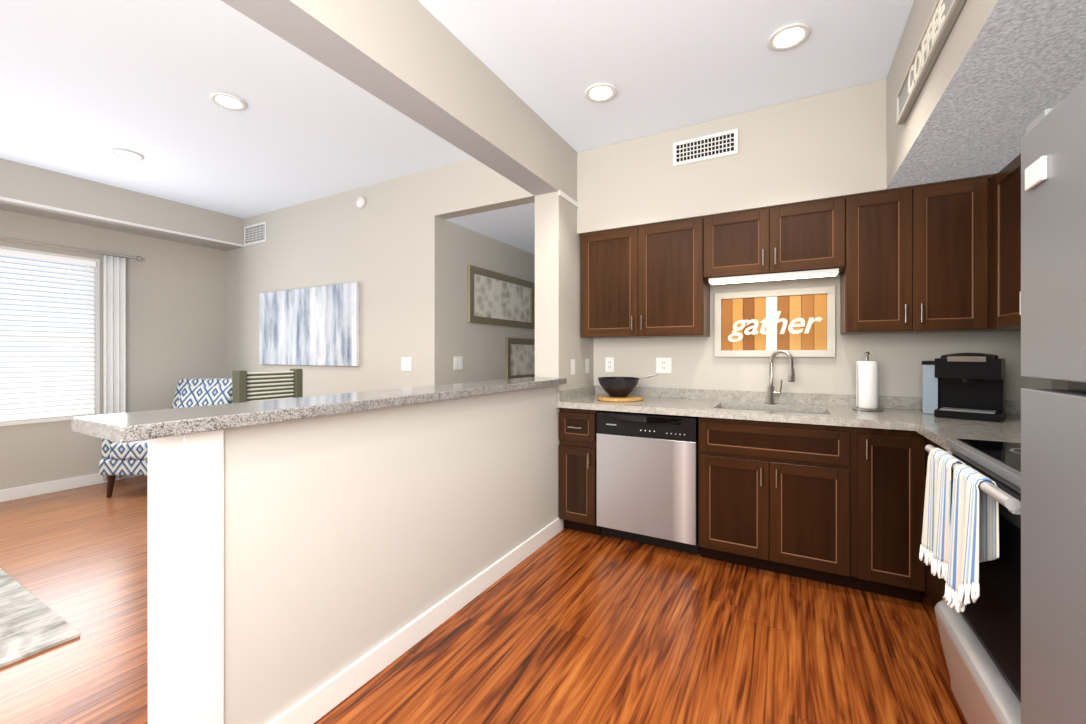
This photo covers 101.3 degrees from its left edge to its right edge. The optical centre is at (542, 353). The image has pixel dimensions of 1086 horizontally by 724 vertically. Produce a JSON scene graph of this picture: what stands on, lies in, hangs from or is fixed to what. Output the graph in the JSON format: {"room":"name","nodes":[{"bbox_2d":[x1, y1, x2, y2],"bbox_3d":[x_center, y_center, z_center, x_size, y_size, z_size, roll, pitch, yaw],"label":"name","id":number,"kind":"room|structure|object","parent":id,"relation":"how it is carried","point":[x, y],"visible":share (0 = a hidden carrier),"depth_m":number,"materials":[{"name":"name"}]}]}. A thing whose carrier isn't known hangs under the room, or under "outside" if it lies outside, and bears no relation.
{"room":"kitchen","nodes":[
{"label":"kitchen","id":0,"kind":"room"},
{"bbox_2d":[0,158,244,250],"bbox_3d":[-5.035,-1.354,2.288,0.392,0.318,6.340,0,0,29],"label":"soffit","id":1,"kind":"structure","parent":0,"point":[24,189],"depth_m":4.02,"materials":[{"name":"grey paint"}]},
{"bbox_2d":[224,385,558,723],"bbox_3d":[-0.478,0.715,2.206,0.190,1.020,2.080,0,0,29],"label":"wall","id":2,"kind":"structure","parent":0,"point":[341,531],"depth_m":1.65,"materials":[{"name":"grey paint"}]},
{"bbox_2d":[148,430,223,723],"bbox_3d":[-1.010,0.715,1.257,0.216,1.020,0.095,0,0,29],"label":"half wall end","id":3,"kind":"structure","parent":2,"relation":"attached to","point":[186,472],"depth_m":1.21,"materials":[{"name":"white paint"}]},
{"bbox_2d":[71,377,566,442],"bbox_3d":[-0.533,0.184,2.098,0.310,0.038,2.318,0,0,29],"label":"bar","id":4,"kind":"object","parent":2,"relation":"on","point":[153,424],"visible":1,"depth_m":1.36,"materials":[{"name":"grey stone"}]},
{"bbox_2d":[0,0,913,218],"bbox_3d":[-1.385,-1.565,2.135,7.330,0.100,10.000,0,0,29],"label":"ceiling","id":5,"kind":"structure","parent":0,"point":[81,81],"depth_m":2.45,"materials":[{"name":"white paint"}]},
{"bbox_2d":[111,149,143,159],"bbox_3d":[-3.143,-1.508,3.369,0.184,0.009,0.184,0,0,29],"label":"recessed light","id":6,"kind":"object","parent":5,"relation":"in","point":[126,154],"visible":1,"depth_m":3.37,"materials":[{"name":"white plastic"}]},
{"bbox_2d":[209,92,246,110],"bbox_3d":[-1.879,-1.508,2.659,0.184,0.009,0.184,0,0,29],"label":"recessed light","id":7,"kind":"object","parent":5,"relation":"in","point":[225,100],"visible":1,"depth_m":2.66,"materials":[{"name":"white plastic"}]},
{"bbox_2d":[221,0,558,195],"bbox_3d":[-1.508,-1.319,0.341,0.190,0.389,6.340,0,0,29],"label":"beam","id":8,"kind":"structure","parent":5,"relation":"attached to","point":[398,52],"depth_m":1.97,"materials":[{"name":"beige paint"}]},
{"bbox_2d":[585,83,616,101],"bbox_3d":[0.333,-1.508,2.569,0.184,0.009,0.184,0,0,29],"label":"recessed light","id":9,"kind":"object","parent":5,"relation":"in","point":[599,92],"visible":1,"depth_m":2.57,"materials":[{"name":"white plastic"}]},
{"bbox_2d":[767,23,810,50],"bbox_3d":[1.169,-1.508,2.119,0.184,0.009,0.184,0,0,29],"label":"recessed light","id":10,"kind":"object","parent":5,"relation":"in","point":[789,36],"visible":1,"depth_m":2.12,"materials":[{"name":"white plastic"}]},
{"bbox_2d":[0,475,967,723],"bbox_3d":[-1.385,1.265,2.135,7.330,0.080,10.000,0,0,29],"label":"floor","id":11,"kind":"structure","parent":0,"point":[588,628],"depth_m":1.88,"materials":[{"name":"brown wood"}]},
{"bbox_2d":[0,568,79,667],"bbox_3d":[-3.651,1.218,1.342,2.310,0.013,2.620,0,0,29],"label":"area rug","id":12,"kind":"object","parent":11,"relation":"on","point":[28,627],"visible":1,"depth_m":1.98,"materials":[{"name":"beige carpet"}]},
{"bbox_2d":[99,378,231,497],"bbox_3d":[-3.401,0.742,4.227,0.740,0.974,0.944,0,0,0],"label":"armchair","id":13,"kind":"object","parent":11,"relation":"on","point":[129,458],"visible":0.23,"depth_m":3.81,"materials":[{"name":"blue fabric"}]},
{"bbox_2d":[232,369,302,402],"bbox_3d":[-1.326,0.655,2.331,0.434,1.141,0.340,0,0,29],"label":"chair","id":14,"kind":"object","parent":11,"relation":"on","point":[271,385],"visible":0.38,"depth_m":2.40,"materials":[{"name":"brown wood"}]},
{"bbox_2d":[597,410,698,554],"bbox_3d":[0.765,0.797,3.020,0.624,0.855,0.593,0,0,29],"label":"dishwasher","id":15,"kind":"object","parent":11,"relation":"on","point":[647,464],"visible":0.98,"depth_m":2.75,"materials":[{"name":"silver metal"}]},
{"bbox_2d":[559,408,946,606],"bbox_3d":[1.240,0.796,2.422,2.602,0.858,1.292,0,0,29],"label":"base cabinet","id":16,"kind":"object","parent":11,"relation":"on","point":[843,506],"visible":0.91,"depth_m":2.36,"materials":[{"name":"brown wood"}]},
{"bbox_2d":[556,385,1020,453],"bbox_3d":[1.240,0.310,2.423,2.604,0.110,1.293,0,0,29],"label":"countertop","id":17,"kind":"structure","parent":16,"relation":"on","point":[899,413],"depth_m":2.63,"materials":[{"name":"grey stone"}]},
{"bbox_2d":[597,394,643,401],"bbox_3d":[0.538,0.312,3.162,0.332,0.022,0.320,0,0,29],"label":"trivet","id":18,"kind":"object","parent":17,"relation":"on","point":[605,397],"visible":0.94,"depth_m":3.06,"materials":[{"name":"brown wood"}]},
{"bbox_2d":[598,374,657,396],"bbox_3d":[0.563,0.219,3.131,0.300,0.161,0.386,0,0,-39],"label":"bowl","id":19,"kind":"object","parent":18,"relation":"on","point":[614,386],"visible":1,"depth_m":3.07,"materials":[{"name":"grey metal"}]},
{"bbox_2d":[766,350,795,403],"bbox_3d":[1.526,0.147,2.861,0.060,0.352,0.175,0,0,-39],"label":"faucet","id":20,"kind":"object","parent":17,"relation":"on","point":[791,372],"visible":1,"depth_m":2.88,"materials":[{"name":"silver metal"}]},
{"bbox_2d":[852,352,883,410],"bbox_3d":[1.882,0.154,2.582,0.150,0.337,0.150,0,0,29],"label":"paper towel holder","id":21,"kind":"object","parent":17,"relation":"on","point":[866,353],"visible":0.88,"depth_m":2.56,"materials":[{"name":"silver metal"}]},
{"bbox_2d":[856,361,878,408],"bbox_3d":[1.881,0.176,2.582,0.106,0.270,0.104,0,0,29],"label":"paper towel roll","id":22,"kind":"object","parent":21,"relation":"in","point":[867,372],"visible":1,"depth_m":2.54,"materials":[{"name":"white paper"}]},
{"bbox_2d":[922,353,1004,421],"bbox_3d":[2.185,0.158,2.326,0.302,0.330,0.308,0,0,-41],"label":"coffee maker","id":23,"kind":"object","parent":17,"relation":"on","point":[971,386],"visible":1,"depth_m":2.26,"materials":[{"name":"black plastic"}]},
{"bbox_2d":[925,439,1020,723],"bbox_3d":[1.530,0.680,1.094,0.779,1.090,0.745,0,0,29],"label":"range oven","id":24,"kind":"object","parent":11,"relation":"on","point":[981,644],"visible":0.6,"depth_m":1.20,"materials":[{"name":"black glass"}]},
{"bbox_2d":[919,448,965,581],"bbox_3d":[1.256,0.507,1.400,0.069,0.388,0.246,0,0,29],"label":"hanging towel","id":25,"kind":"object","parent":24,"relation":"hanging from","point":[935,538],"visible":0.77,"depth_m":1.38,"materials":[{"name":"fabric"}]},
{"bbox_2d":[942,464,998,612],"bbox_3d":[1.145,0.512,1.197,0.067,0.398,0.203,0,0,29],"label":"hanging towel","id":26,"kind":"object","parent":24,"relation":"hanging from","point":[974,527],"visible":0.91,"depth_m":1.16,"materials":[{"name":"fabric"}]},
{"bbox_2d":[1021,79,1085,723],"bbox_3d":[1.125,0.375,0.415,0.812,1.700,0.815,0,0,29],"label":"refrigerator","id":27,"kind":"object","parent":11,"relation":"on","point":[1053,146],"visible":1,"depth_m":0.82,"materials":[{"name":"grey metal"}]},
{"bbox_2d":[445,202,534,254],"bbox_3d":[0.346,-1.319,4.869,0.940,0.388,3.140,0,0,29],"label":"ceiling","id":28,"kind":"structure","parent":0,"point":[514,226],"depth_m":3.87,"materials":[{"name":"white paint"}]},
{"bbox_2d":[0,134,1067,527],"bbox_3d":[-1.385,-0.145,2.135,7.170,2.740,9.840,0,0,29],"label":"wall","id":29,"kind":"structure","parent":0,"point":[192,311],"depth_m":3.84,"materials":[{"name":"grey paint"}]},
{"bbox_2d":[0,246,102,425],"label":"window","id":30,"kind":"structure","parent":29,"relation":"in","point":[97,268],"depth_m":4.20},
{"bbox_2d":[0,249,95,421],"bbox_3d":[-4.511,-0.155,3.701,0.050,1.436,1.150,0,0,29],"label":"window blinds","id":31,"kind":"object","parent":30,"relation":"attached to","point":[30,365],"depth_m":3.93,"materials":[{"name":"white plastic"}]},
{"bbox_2d":[0,237,141,260],"bbox_3d":[-4.440,-0.945,3.650,0.114,0.052,1.792,0,0,29],"label":"curtain rod","id":32,"kind":"object","parent":29,"relation":"attached to","point":[139,258],"depth_m":3.98,"materials":[{"name":"silver metal"}]},
{"bbox_2d":[103,255,125,480],"bbox_3d":[-4.079,0.130,4.239,0.047,2.110,0.163,0,0,29],"label":"curtain","id":33,"kind":"object","parent":32,"relation":"hanging from","point":[114,268],"visible":0.75,"depth_m":4.25,"materials":[{"name":"white fabric"}]},
{"bbox_2d":[244,222,266,245],"bbox_3d":[-3.144,-1.310,4.858,0.420,0.210,0.010,0,0,29],"label":"air vent","id":34,"kind":"object","parent":29,"relation":"in","point":[256,233],"visible":1,"depth_m":4.85,"materials":[{"name":"white plastic"}]},
{"bbox_2d":[0,473,562,723],"bbox_3d":[-1.385,1.175,2.135,6.930,0.100,9.600,0,0,29],"label":"baseboard","id":35,"kind":"structure","parent":29,"relation":"attached to","point":[322,700],"depth_m":1.93,"materials":[{"name":"white wood"}]},
{"bbox_2d":[259,282,359,365],"bbox_3d":[-2.353,-0.270,4.407,1.550,0.760,0.035,0,0,29],"label":"canvas painting","id":36,"kind":"object","parent":29,"relation":"attached to","point":[320,325],"visible":1,"depth_m":4.33},
{"bbox_2d":[356,197,364,207],"bbox_3d":[-1.651,-1.370,4.023,0.100,0.100,0.030,0,0,29],"label":"smoke detector","id":37,"kind":"object","parent":29,"relation":"attached to","point":[360,202],"visible":1,"depth_m":4.01,"materials":[{"name":"white plastic"}]},
{"bbox_2d":[402,357,411,370],"bbox_3d":[-1.154,0.085,3.759,0.115,0.115,0.011,0,0,29],"label":"switch plate","id":38,"kind":"object","parent":29,"relation":"attached to","point":[406,361],"visible":1,"depth_m":3.75,"materials":[{"name":"white plastic"}]},
{"bbox_2d":[454,356,462,369],"bbox_3d":[-0.734,0.078,3.871,0.011,0.115,0.115,0,0,29],"label":"switch plate","id":39,"kind":"object","parent":29,"relation":"attached to","point":[458,360],"visible":1,"depth_m":3.87,"materials":[{"name":"white plastic"}]},
{"bbox_2d":[467,265,533,328],"bbox_3d":[-0.386,-0.540,4.479,0.030,0.510,1.150,0,0,29],"label":"picture frame","id":40,"kind":"object","parent":29,"relation":"attached to","point":[493,298],"visible":1,"depth_m":4.38,"materials":[{"name":"beige"}]},
{"bbox_2d":[505,338,534,378],"bbox_3d":[-0.137,0.060,4.930,0.030,0.450,0.960,0,0,29],"label":"picture frame","id":41,"kind":"object","parent":29,"relation":"attached to","point":[519,353],"visible":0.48,"depth_m":4.73,"materials":[{"name":"beige"}]},
{"bbox_2d":[571,359,574,374],"bbox_3d":[0.217,0.095,3.278,0.011,0.115,0.072,0,0,29],"label":"light switch","id":42,"kind":"object","parent":29,"relation":"attached to","point":[572,360],"visible":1,"depth_m":3.27,"materials":[{"name":"white plastic"}]},
{"bbox_2d":[585,359,588,373],"bbox_3d":[0.345,0.095,3.510,0.011,0.115,0.072,0,0,29],"label":"light switch","id":43,"kind":"object","parent":29,"relation":"attached to","point":[586,360],"visible":1,"depth_m":3.49,"materials":[{"name":"white plastic"}]},
{"bbox_2d":[605,357,613,371],"bbox_3d":[0.533,0.085,3.549,0.072,0.115,0.008,0,0,29],"label":"outlet plate","id":44,"kind":"object","parent":29,"relation":"attached to","point":[609,361],"visible":1,"depth_m":3.55,"materials":[{"name":"white plastic"}]},
{"bbox_2d":[656,358,671,372],"bbox_3d":[0.907,0.085,3.342,0.115,0.115,0.008,0,0,29],"label":"outlet plate","id":45,"kind":"object","parent":29,"relation":"attached to","point":[663,365],"visible":1,"depth_m":3.34,"materials":[{"name":"white plastic"}]},
{"bbox_2d":[714,286,834,356],"bbox_3d":[1.532,-0.205,2.984,0.718,0.450,0.028,0,0,29],"label":"sign frame","id":46,"kind":"object","parent":29,"relation":"attached to","point":[760,323],"visible":1,"depth_m":2.97,"materials":[{"name":"grey"}]},
{"bbox_2d":[580,154,1020,338],"bbox_3d":[1.066,-0.513,2.099,2.594,0.776,2.026,0,0,29],"label":"upper cabinet","id":47,"kind":"object","parent":29,"relation":"attached to","point":[941,257],"visible":0.86,"depth_m":2.52,"materials":[{"name":"brown wood"}]},
{"bbox_2d":[709,268,838,284],"bbox_3d":[1.425,-0.482,2.795,0.717,0.032,0.080,0,0,29],"label":"light bar","id":48,"kind":"object","parent":47,"relation":"attached to","point":[826,272],"visible":1,"depth_m":2.75,"materials":[{"name":"white plastic"}]},
{"bbox_2d":[559,190,578,207],"bbox_3d":[0.187,-1.112,3.203,0.012,0.035,0.310,0,0,29],"label":"trim strip","id":49,"kind":"object","parent":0,"point":[561,194],"depth_m":3.19,"materials":[{"name":"white wood"}]},
{"bbox_2d":[577,79,996,234],"bbox_3d":[1.477,-1.209,2.851,2.610,0.608,0.320,0,0,29],"label":"soffit","id":50,"kind":"structure","parent":0,"point":[830,145],"depth_m":2.77,"materials":[{"name":"grey paint"}]},
{"bbox_2d":[673,128,737,166],"bbox_3d":[1.051,-1.340,2.897,0.400,0.155,0.010,0,0,29],"label":"vent grille","id":51,"kind":"object","parent":50,"relation":"attached to","point":[721,144],"visible":1,"depth_m":2.89,"materials":[{"name":"white plastic"}]},
{"bbox_2d":[886,0,1085,188],"bbox_3d":[1.332,-1.209,0.664,0.750,0.608,3.650,0,0,29],"label":"soffit","id":52,"kind":"structure","parent":0,"point":[1000,64],"depth_m":1.58,"materials":[{"name":"grey paint"}]},
{"bbox_2d":[896,0,965,124],"bbox_3d":[1.414,-1.133,1.624,0.028,0.136,1.010,0,0,29],"label":"sign board","id":53,"kind":"object","parent":52,"relation":"attached to","point":[944,14],"visible":1,"depth_m":1.64,"materials":[{"name":"grey"}]}
]}

